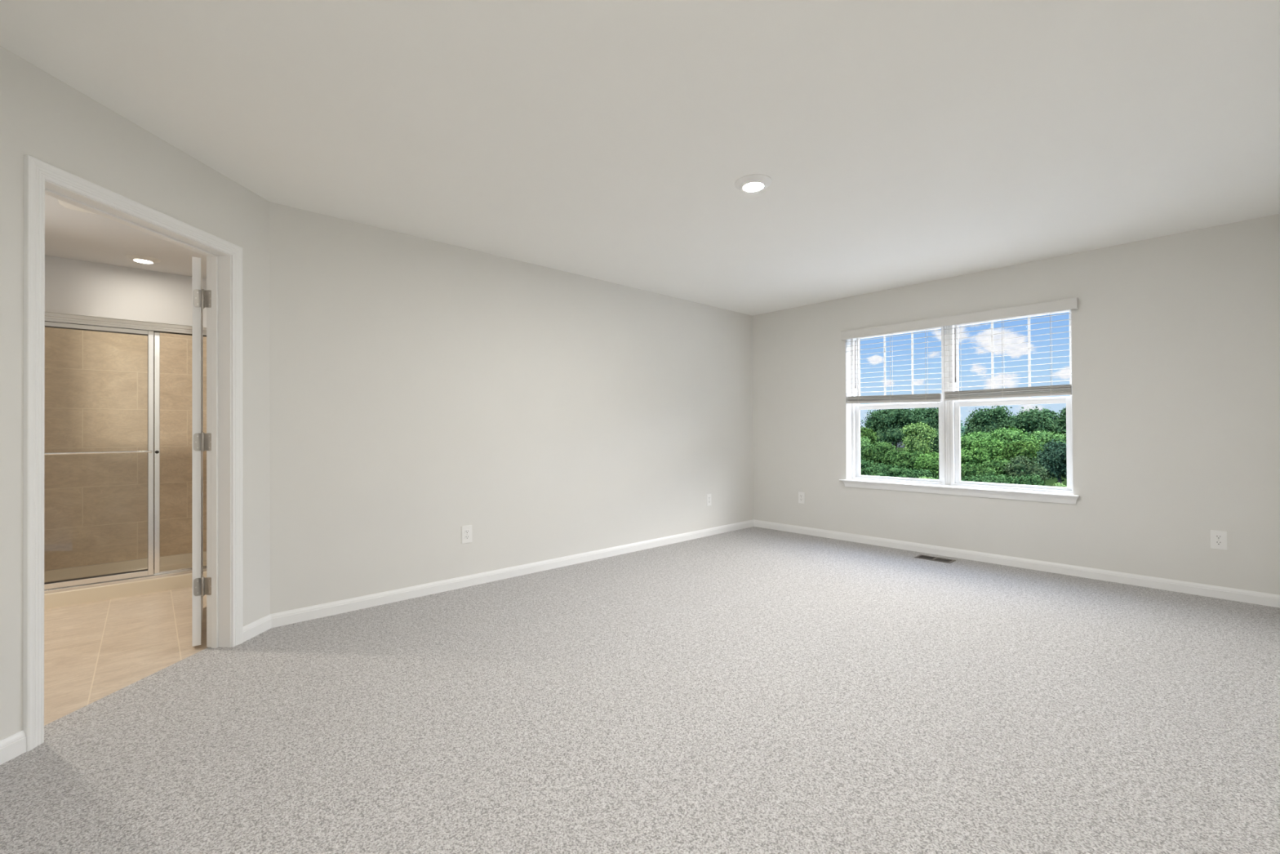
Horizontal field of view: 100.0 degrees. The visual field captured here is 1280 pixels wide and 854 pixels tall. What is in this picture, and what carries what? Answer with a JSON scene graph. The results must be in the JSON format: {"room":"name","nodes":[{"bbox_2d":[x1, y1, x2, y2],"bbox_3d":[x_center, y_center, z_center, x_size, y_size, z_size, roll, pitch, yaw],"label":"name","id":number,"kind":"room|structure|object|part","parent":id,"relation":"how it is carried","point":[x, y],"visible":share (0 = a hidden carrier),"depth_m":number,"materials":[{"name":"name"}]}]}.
{"room":"empty bedroom","nodes":[
{"label":"empty bedroom","id":0,"kind":"room"},
{"bbox_2d":[44,255,206,570],"bbox_3d":[-4.287,-0.056,4.156,2.700,2.440,0.100,0,0,-43],"label":"wall","id":1,"kind":"structure","parent":0,"point":[72,286],"depth_m":4.24,"materials":[{"name":"paint"}]},
{"bbox_2d":[44,327,206,570],"bbox_3d":[-3.659,0.116,4.106,1.560,1.880,0.820,0,0,-43],"label":"shower tile","id":2,"kind":"structure","parent":1,"relation":"attached to","point":[95,505],"depth_m":4.21,"materials":[{"name":"beige tile"}]},
{"bbox_2d":[0,45,270,740],"bbox_3d":[-2.208,-0.077,2.426,0.115,2.440,1.406,0,0,2],"label":"wall","id":3,"kind":"structure","parent":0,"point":[44,118],"depth_m":2.10,"materials":[{"name":"paint"}]},
{"bbox_2d":[0,729,26,764],"bbox_3d":[-2.164,1.101,1.824,0.013,0.077,0.124,0,0,2],"label":"baseboard","id":4,"kind":"structure","parent":3,"relation":"attached to","point":[14,745],"depth_m":1.85,"materials":[{"name":"paint"}]},
{"bbox_2d":[22,155,243,751],"bbox_3d":[-2.207,0.092,2.380,0.146,2.102,0.970,0,0,2],"label":"door frame","id":5,"kind":"structure","parent":3,"relation":"in","point":[36,171],"depth_m":2.42,"materials":[{"name":"paint"}]},
{"bbox_2d":[191,257,211,646],"bbox_3d":[-2.546,0.128,3.098,0.080,2.014,0.867,0,0,-42],"label":"door","id":6,"kind":"structure","parent":5,"relation":"attached to","point":[201,299],"depth_m":2.79,"materials":[{"name":"paint"}]},
{"bbox_3d":[-2.558,0.128,3.111,0.035,2.014,0.830,0,0,-39],"label":"panel","id":7,"kind":"part","parent":6,"relation":"part of","materials":[{"name":"paint"}]},
{"bbox_2d":[243,613,271,641],"bbox_3d":[-2.115,1.108,2.964,0.013,0.077,0.216,0,0,2],"label":"baseboard","id":8,"kind":"structure","parent":3,"relation":"attached to","point":[262,624],"depth_m":2.96,"materials":[{"name":"paint"}]},
{"bbox_2d":[269,201,753,613],"bbox_3d":[-0.375,-0.072,4.760,4.944,2.440,0.115,0,0,-43],"label":"wall","id":9,"kind":"structure","parent":0,"point":[422,390],"depth_m":3.90,"materials":[{"name":"paint"}]},
{"bbox_2d":[461,524,472,543],"bbox_3d":[-1.246,0.773,3.868,0.080,0.126,0.009,0,0,-43],"label":"wall outlet","id":10,"kind":"object","parent":9,"relation":"attached to","point":[466,531],"visible":1,"depth_m":3.86,"materials":[{"name":"plastic"}]},
{"bbox_2d":[270,519,753,627],"bbox_3d":[-0.396,1.109,4.641,4.657,0.077,0.013,0,0,-43],"label":"baseboard","id":11,"kind":"structure","parent":9,"relation":"attached to","point":[295,615],"depth_m":3.89,"materials":[{"name":"paint"}]},
{"bbox_2d":[706,493,711,506],"bbox_3d":[0.731,0.771,5.682,0.074,0.120,0.009,0,0,-43],"label":"wall outlet","id":12,"kind":"object","parent":9,"relation":"attached to","point":[708,495],"visible":1,"depth_m":5.67,"materials":[{"name":"plastic"}]},
{"bbox_2d":[0,526,1279,853],"bbox_3d":[-0.574,1.170,3.268,6.974,0.060,6.410,0,0,-43],"label":"floor","id":13,"kind":"structure","parent":0,"point":[753,690],"depth_m":2.08,"materials":[{"name":"carpet"}]},
{"bbox_2d":[44,551,206,609],"bbox_3d":[-3.650,1.110,4.096,1.559,0.108,0.808,0,0,-43],"label":"shower pan","id":14,"kind":"object","parent":13,"relation":"on","point":[90,594],"visible":0.31,"depth_m":3.84,"materials":[{"name":"plastic"}]},
{"bbox_2d":[44,311,206,593],"bbox_3d":[-3.390,0.163,3.814,1.536,1.796,0.105,0,0,-43],"label":"shower door frame","id":15,"kind":"structure","parent":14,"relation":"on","point":[55,320],"depth_m":3.77,"materials":[{"name":"metal"}]},
{"bbox_3d":[-3.682,1.022,3.554,0.630,0.036,0.016,0,0,-43],"label":"rail","id":16,"kind":"part","parent":15,"relation":"part of","materials":[{"name":"metal"}]},
{"bbox_3d":[-3.690,-0.666,3.563,0.630,0.036,0.016,0,0,-43],"label":"rail","id":17,"kind":"part","parent":15,"relation":"part of","materials":[{"name":"metal"}]},
{"bbox_2d":[914,554,955,563],"bbox_3d":[2.529,1.130,4.608,0.142,0.004,0.284,0,0,-43],"label":"floor vent","id":18,"kind":"object","parent":13,"relation":"in","point":[921,556],"visible":1,"depth_m":4.60,"materials":[{"name":"metal"}]},
{"bbox_2d":[0,0,1279,315],"bbox_3d":[-0.555,-1.358,3.278,7.214,0.123,6.660,0,0,-43],"label":"ceiling","id":19,"kind":"structure","parent":0,"point":[900,143],"depth_m":2.31,"materials":[{"name":"paint"}]},
{"bbox_2d":[57,199,97,214],"bbox_3d":[-3.147,-1.274,3.091,0.280,0.023,0.280,0,0,-43],"label":"exhaust fan","id":20,"kind":"object","parent":19,"relation":"attached to","point":[64,204],"visible":0.14,"depth_m":3.08,"materials":[{"name":"plastic"}]},
{"bbox_2d":[125,254,160,263],"bbox_3d":[-3.768,-1.267,4.075,0.196,0.025,0.196,0,0,-43],"label":"recessed light","id":21,"kind":"object","parent":19,"relation":"in","point":[137,258],"visible":1,"depth_m":4.04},
{"bbox_2d":[734,173,772,191],"bbox_3d":[0.607,-1.296,2.877,0.196,0.025,0.196,0,0,-43],"label":"recessed light","id":22,"kind":"object","parent":19,"relation":"in","point":[754,182],"visible":1,"depth_m":2.84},
{"bbox_2d":[752,213,1279,595],"bbox_3d":[2.767,0.062,4.789,0.274,2.740,4.318,0,0,-43],"label":"wall","id":23,"kind":"structure","parent":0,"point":[1175,338],"depth_m":3.89,"materials":[{"name":"paint"}]},
{"bbox_2d":[798,491,804,503],"bbox_3d":[1.731,0.758,5.760,0.009,0.120,0.074,0,0,-43],"label":"wall outlet","id":24,"kind":"object","parent":23,"relation":"attached to","point":[801,495],"visible":1,"depth_m":5.75,"materials":[{"name":"plastic"}]},
{"bbox_2d":[846,328,942,404],"bbox_3d":[2.379,-0.578,5.090,0.065,0.712,0.868,0,0,-43],"label":"window blind","id":25,"kind":"object","parent":23,"relation":"attached to","point":[924,397],"visible":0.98,"depth_m":5.06,"materials":[{"name":"white plastic"}]},
{"bbox_3d":[2.383,-0.563,5.092,0.057,0.666,0.015,0,0,-43],"label":"ladder cord","id":26,"kind":"part","parent":25,"relation":"part of","materials":[{"name":"white fabric"}]},
{"bbox_3d":[2.385,-0.239,5.092,0.049,0.035,0.864,0,0,-43],"label":"rail","id":27,"kind":"part","parent":25,"relation":"part of","materials":[{"name":"white plastic"}]},
{"bbox_3d":[2.595,-0.562,4.862,0.057,0.672,0.016,0,0,-43],"label":"ladder cord","id":28,"kind":"part","parent":25,"relation":"part of","materials":[{"name":"white fabric"}]},
{"bbox_2d":[839,478,1079,497],"bbox_3d":[2.701,0.528,4.767,0.171,0.014,1.887,0,0,-43],"label":"window sill","id":29,"kind":"structure","parent":23,"relation":"attached to","point":[952,486],"depth_m":4.58,"materials":[{"name":"paint"}]},
{"bbox_2d":[844,309,1073,494],"bbox_3d":[2.762,-0.211,4.818,0.234,1.463,1.797,0,0,-43],"label":"window","id":30,"kind":"structure","parent":23,"relation":"attached to","point":[949,422],"depth_m":4.83,"materials":[{"name":"plastic"}]},
{"bbox_3d":[2.492,-0.205,5.198,0.112,1.459,0.864,0,0,-43],"label":"frame","id":31,"kind":"part","parent":30,"relation":"part of","materials":[{"name":"plastic"}]},
{"bbox_3d":[2.489,0.143,5.191,0.034,0.730,0.820,0,0,-43],"label":"sash","id":32,"kind":"part","parent":30,"relation":"part of","materials":[{"name":"plastic"}]},
{"bbox_3d":[2.512,-0.552,5.220,0.028,0.727,0.820,0,0,-43],"label":"sash","id":33,"kind":"part","parent":30,"relation":"part of","materials":[{"name":"plastic"}]},
{"bbox_3d":[3.113,-0.212,4.521,0.112,1.459,0.876,0,0,-43],"label":"frame","id":34,"kind":"part","parent":30,"relation":"part of","materials":[{"name":"plastic"}]},
{"bbox_3d":[3.110,0.136,4.514,0.034,0.730,0.832,0,0,-43],"label":"sash","id":35,"kind":"part","parent":30,"relation":"part of","materials":[{"name":"plastic"}]},
{"bbox_3d":[3.133,-0.559,4.543,0.028,0.727,0.832,0,0,-43],"label":"sash","id":36,"kind":"part","parent":30,"relation":"part of","materials":[{"name":"plastic"}]},
{"bbox_2d":[840,297,1078,340],"bbox_3d":[2.660,-0.922,4.723,0.041,0.084,1.859,0,0,-43],"label":"window valance","id":37,"kind":"object","parent":23,"relation":"attached to","point":[1072,303],"visible":1,"depth_m":4.56,"materials":[{"name":"paint"}]},
{"bbox_2d":[942,312,1071,400],"bbox_3d":[2.990,-0.588,4.425,0.065,0.706,0.888,0,0,-43],"label":"window blind","id":38,"kind":"object","parent":23,"relation":"attached to","point":[1061,389],"visible":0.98,"depth_m":4.39,"materials":[{"name":"white plastic"}]},
{"bbox_3d":[2.776,-0.567,4.664,0.057,0.667,0.016,0,0,-43],"label":"ladder cord","id":39,"kind":"part","parent":38,"relation":"part of","materials":[{"name":"white fabric"}]},
{"bbox_3d":[2.992,-0.571,4.428,0.057,0.664,0.018,0,0,-43],"label":"ladder cord","id":40,"kind":"part","parent":38,"relation":"part of","materials":[{"name":"white fabric"}]},
{"bbox_3d":[2.996,-0.248,4.427,0.049,0.027,0.884,0,0,-43],"label":"rail","id":41,"kind":"part","parent":38,"relation":"part of","materials":[{"name":"white plastic"}]},
{"bbox_3d":[3.210,-0.575,4.191,0.057,0.661,0.016,0,0,-43],"label":"ladder cord","id":42,"kind":"part","parent":38,"relation":"part of","materials":[{"name":"white fabric"}]},
{"bbox_2d":[753,519,1279,607],"bbox_3d":[2.663,1.094,4.741,0.013,0.077,4.003,0,0,-43],"label":"baseboard","id":43,"kind":"structure","parent":23,"relation":"attached to","point":[1202,589],"depth_m":4.15,"materials":[{"name":"paint"}]},
{"bbox_2d":[1210,529,1226,549],"bbox_3d":[3.789,0.739,3.517,0.009,0.120,0.074,0,0,-43],"label":"wall outlet","id":44,"kind":"object","parent":23,"relation":"attached to","point":[1218,538],"visible":1,"depth_m":3.52,"materials":[{"name":"plastic"}]},
{"bbox_2d":[1214,540,1222,545],"bbox_3d":[3.787,0.758,3.515,0.002,0.028,0.034,0,0,-43],"label":"receptacle","id":45,"kind":"object","parent":44,"relation":"attached to","point":[1216,542],"depth_m":3.51,"materials":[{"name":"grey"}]},
{"bbox_2d":[1214,534,1222,538],"bbox_3d":[3.787,0.719,3.515,0.002,0.028,0.034,0,0,-43],"label":"receptacle","id":46,"kind":"object","parent":44,"relation":"attached to","point":[1216,536],"depth_m":3.51,"materials":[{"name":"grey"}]},
{"label":"outside","id":47,"kind":"structure","parent":0,"visible":0},
{"bbox_2d":[872,442,1066,486],"bbox_3d":[124.357,6.819,181.871,410.826,0.500,540.000,0,0,-43],"label":"ground","id":48,"kind":"structure","parent":47,"point":[1051,482],"depth_m":63.70,"materials":[{"name":"green plant"}]},
{"bbox_2d":[860,435,874,459],"bbox_3d":[36.239,3.914,88.325,4.003,5.088,6.440,0,0,-43],"label":"deciduous tree","id":49,"kind":"object","parent":48,"relation":"on","point":[864,442],"visible":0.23,"depth_m":86.88,"materials":[{"name":"green plant"}]},
{"bbox_2d":[860,458,875,475],"bbox_3d":[24.219,4.878,58.737,4.600,2.931,3.460,0,0,26],"label":"leafy shrub","id":50,"kind":"object","parent":48,"relation":"on","point":[864,464],"visible":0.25,"depth_m":57.85,"materials":[{"name":"green plant"}]},
{"bbox_2d":[860,426,879,444],"bbox_3d":[50.466,3.172,122.305,5.364,6.830,7.998,0,0,-43],"label":"deciduous tree","id":51,"kind":"object","parent":48,"relation":"on","point":[869,433],"visible":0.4,"depth_m":120.23,"materials":[{"name":"green plant"}]},
{"bbox_2d":[862,440,898,466],"bbox_3d":[36.227,4.239,81.168,4.350,4.354,5.586,0,0,-43],"label":"leafy shrub","id":52,"kind":"object","parent":48,"relation":"on","point":[877,452],"visible":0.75,"depth_m":80.24,"materials":[{"name":"green plant"}]},
{"bbox_2d":[863,462,908,477],"bbox_3d":[22.388,4.789,48.897,2.982,3.012,4.129,0,0,-43],"label":"leafy shrub","id":53,"kind":"object","parent":48,"relation":"on","point":[885,470],"visible":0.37,"depth_m":48.58,"materials":[{"name":"green plant"}]},
{"bbox_2d":[881,450,904,467],"bbox_3d":[34.741,4.765,72.274,3.228,3.212,4.022,0,0,-22],"label":"leafy shrub","id":54,"kind":"object","parent":48,"relation":"on","point":[886,459],"visible":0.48,"depth_m":72.09,"materials":[{"name":"green plant"}]},
{"bbox_2d":[860,408,928,451],"bbox_3d":[65.678,-0.024,139.824,12.364,13.278,16.319,0,0,-43],"label":"deciduous tree","id":55,"kind":"object","parent":48,"relation":"on","point":[887,424],"visible":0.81,"depth_m":136.72,"materials":[{"name":"green plant"}]},
{"bbox_2d":[890,448,924,470],"bbox_3d":[33.612,4.508,66.320,4.904,3.666,3.672,-1,0,34],"label":"leafy shrub","id":56,"kind":"object","parent":48,"relation":"on","point":[906,460],"visible":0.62,"depth_m":66.03,"materials":[{"name":"green plant"}]},
{"bbox_2d":[899,422,938,454],"bbox_3d":[44.637,3.454,86.146,3.765,8.548,5.597,0,0,-43],"label":"deciduous tree","id":57,"kind":"object","parent":48,"relation":"on","point":[917,436],"visible":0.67,"depth_m":85.56,"materials":[{"name":"green plant"}]},
{"bbox_2d":[902,467,937,478],"bbox_3d":[26.664,5.147,52.684,3.833,2.320,4.508,0,0,-4],"label":"leafy shrub","id":58,"kind":"object","parent":48,"relation":"on","point":[915,473],"visible":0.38,"depth_m":51.55,"materials":[{"name":"green plant"}]},
{"bbox_2d":[913,450,938,479],"bbox_3d":[32.919,4.471,59.937,3.199,3.672,4.662,0,0,-43],"label":"leafy shrub","id":59,"kind":"object","parent":48,"relation":"on","point":[930,462],"visible":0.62,"depth_m":59.60,"materials":[{"name":"green plant"}]},
{"bbox_2d":[918,475,937,479],"bbox_3d":[24.027,5.196,44.855,1.718,2.134,2.225,0,0,-43],"label":"leafy shrub","id":60,"kind":"object","parent":48,"relation":"on","point":[923,477],"visible":0.03,"depth_m":44.76,"materials":[{"name":"green plant"}]},
{"bbox_2d":[927,431,938,453],"bbox_3d":[61.583,3.394,110.343,3.586,6.134,5.323,0,0,-43],"label":"deciduous tree","id":61,"kind":"object","parent":48,"relation":"on","point":[935,447],"visible":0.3,"depth_m":110.21,"materials":[{"name":"green plant"}]},
{"bbox_2d":[909,407,964,433],"bbox_3d":[80.952,-0.428,148.153,10.897,14.030,15.666,0,0,-43],"label":"deciduous tree","id":62,"kind":"object","parent":48,"relation":"on","point":[931,416],"visible":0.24,"depth_m":146.14,"materials":[{"name":"green plant"}]},
{"bbox_2d":[960,422,968,436],"bbox_3d":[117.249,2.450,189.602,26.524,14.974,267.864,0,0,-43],"label":"tree","id":63,"kind":"object","parent":48,"relation":"on","point":[964,427],"visible":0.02,"depth_m":183.26,"materials":[{"name":"green plant"}]},
{"bbox_2d":[960,475,987,482],"bbox_3d":[24.023,4.818,39.228,3.031,2.823,2.017,-1,0,42],"label":"leafy shrub","id":64,"kind":"object","parent":48,"relation":"on","point":[980,479],"visible":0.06,"depth_m":38.67,"materials":[{"name":"green plant"}]},
{"bbox_2d":[960,446,991,466],"bbox_3d":[43.103,4.420,70.291,3.812,3.795,4.990,0,0,-43],"label":"leafy shrub","id":65,"kind":"object","parent":48,"relation":"on","point":[976,455],"visible":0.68,"depth_m":69.25,"materials":[{"name":"green plant"}]},
{"bbox_2d":[960,430,995,450],"bbox_3d":[57.774,3.485,93.233,5.315,5.789,7.658,0,0,-43],"label":"deciduous tree","id":66,"kind":"object","parent":48,"relation":"on","point":[966,440],"visible":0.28,"depth_m":92.19,"materials":[{"name":"green plant"}]},
{"bbox_2d":[960,461,998,479],"bbox_3d":[32.028,4.792,51.627,2.983,2.941,4.194,0,0,-43],"label":"leafy shrub","id":67,"kind":"object","parent":48,"relation":"on","point":[966,469],"visible":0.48,"depth_m":50.94,"materials":[{"name":"green plant"}]},
{"bbox_2d":[962,405,1013,439],"bbox_3d":[81.404,0.506,124.450,7.852,11.879,11.592,0,0,-43],"label":"deciduous tree","id":68,"kind":"object","parent":48,"relation":"on","point":[984,420],"visible":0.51,"depth_m":123.59,"materials":[{"name":"green plant"}]},
{"bbox_2d":[970,439,1007,462],"bbox_3d":[48.711,3.971,74.763,4.329,4.688,5.951,0,0,-43],"label":"leafy shrub","id":69,"kind":"object","parent":48,"relation":"on","point":[993,449],"visible":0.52,"depth_m":73.75,"materials":[{"name":"green plant"}]},
{"bbox_2d":[977,457,1012,476],"bbox_3d":[38.234,4.756,57.103,3.432,3.016,4.845,0,0,-43],"label":"leafy shrub","id":70,"kind":"object","parent":48,"relation":"on","point":[997,464],"visible":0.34,"depth_m":56.29,"materials":[{"name":"green plant"}]},
{"bbox_2d":[977,471,1013,483],"bbox_3d":[28.929,4.944,43.792,3.352,2.575,2.324,-1,0,40],"label":"leafy shrub","id":71,"kind":"object","parent":48,"relation":"on","point":[989,477],"visible":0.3,"depth_m":43.39,"materials":[{"name":"green plant"}]},
{"bbox_2d":[985,426,1042,447],"bbox_3d":[55.817,3.072,81.072,5.922,6.490,8.015,0,0,-43],"label":"deciduous tree","id":72,"kind":"object","parent":48,"relation":"on","point":[1011,435],"visible":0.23,"depth_m":80.02,"materials":[{"name":"green plant"}]},
{"bbox_2d":[997,440,1043,462],"bbox_3d":[48.186,3.957,67.811,3.655,4.640,5.214,0,0,-43],"label":"leafy shrub","id":73,"kind":"object","parent":48,"relation":"on","point":[1011,450],"visible":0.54,"depth_m":67.33,"materials":[{"name":"green plant"}]},
{"bbox_2d":[1002,469,1045,485],"bbox_3d":[25.733,4.534,36.080,2.166,3.336,3.012,0,0,-43],"label":"leafy shrub","id":74,"kind":"object","parent":48,"relation":"on","point":[1029,479],"visible":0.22,"depth_m":35.52,"materials":[{"name":"green plant"}]},
{"bbox_2d":[1000,452,1053,484],"bbox_3d":[36.941,4.339,51.228,2.650,3.793,3.952,0,0,-43],"label":"leafy shrub","id":75,"kind":"object","parent":48,"relation":"on","point":[1028,466],"visible":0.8,"depth_m":50.96,"materials":[{"name":"green plant"}]},
{"bbox_2d":[999,405,1057,435],"bbox_3d":[83.161,0.961,115.383,7.447,10.844,10.503,0,0,-43],"label":"deciduous tree","id":76,"kind":"object","parent":48,"relation":"on","point":[1029,420],"visible":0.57,"depth_m":113.43,"materials":[{"name":"green plant"}]},
{"bbox_2d":[1028,428,1066,453],"bbox_3d":[62.257,3.216,81.101,5.530,6.139,7.629,0,0,-43],"label":"deciduous tree","id":77,"kind":"object","parent":48,"relation":"on","point":[1045,437],"visible":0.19,"depth_m":80.77,"materials":[{"name":"green plant"}]},
{"bbox_2d":[1032,438,1066,483],"bbox_3d":[43.389,3.707,55.718,4.487,5.046,3.522,-1,0,45],"label":"deciduous tree","id":78,"kind":"object","parent":48,"relation":"on","point":[1054,458],"visible":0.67,"depth_m":55.21,"materials":[{"name":"green plant"}]},
{"bbox_2d":[1037,407,1066,435],"bbox_3d":[94.741,0.868,123.475,7.451,11.009,10.057,0,0,-43],"label":"deciduous tree","id":79,"kind":"object","parent":48,"relation":"on","point":[1051,414],"visible":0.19,"depth_m":122.25,"materials":[{"name":"green plant"}]},
{"bbox_2d":[1052,482,1066,487],"bbox_3d":[28.518,4.958,36.364,0.886,2.464,1.381,0,0,-43],"label":"leafy shrub","id":80,"kind":"object","parent":48,"relation":"on","point":[1055,484],"visible":0.11,"depth_m":36.38,"materials":[{"name":"green plant"}]},
{"bbox_2d":[1056,407,1066,435],"bbox_3d":[87.214,0.533,107.293,4.501,11.564,6.525,0,0,-43],"label":"deciduous tree","id":81,"kind":"object","parent":48,"relation":"on","point":[1062,420],"visible":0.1,"depth_m":108.23,"materials":[{"name":"green plant"}]}
]}

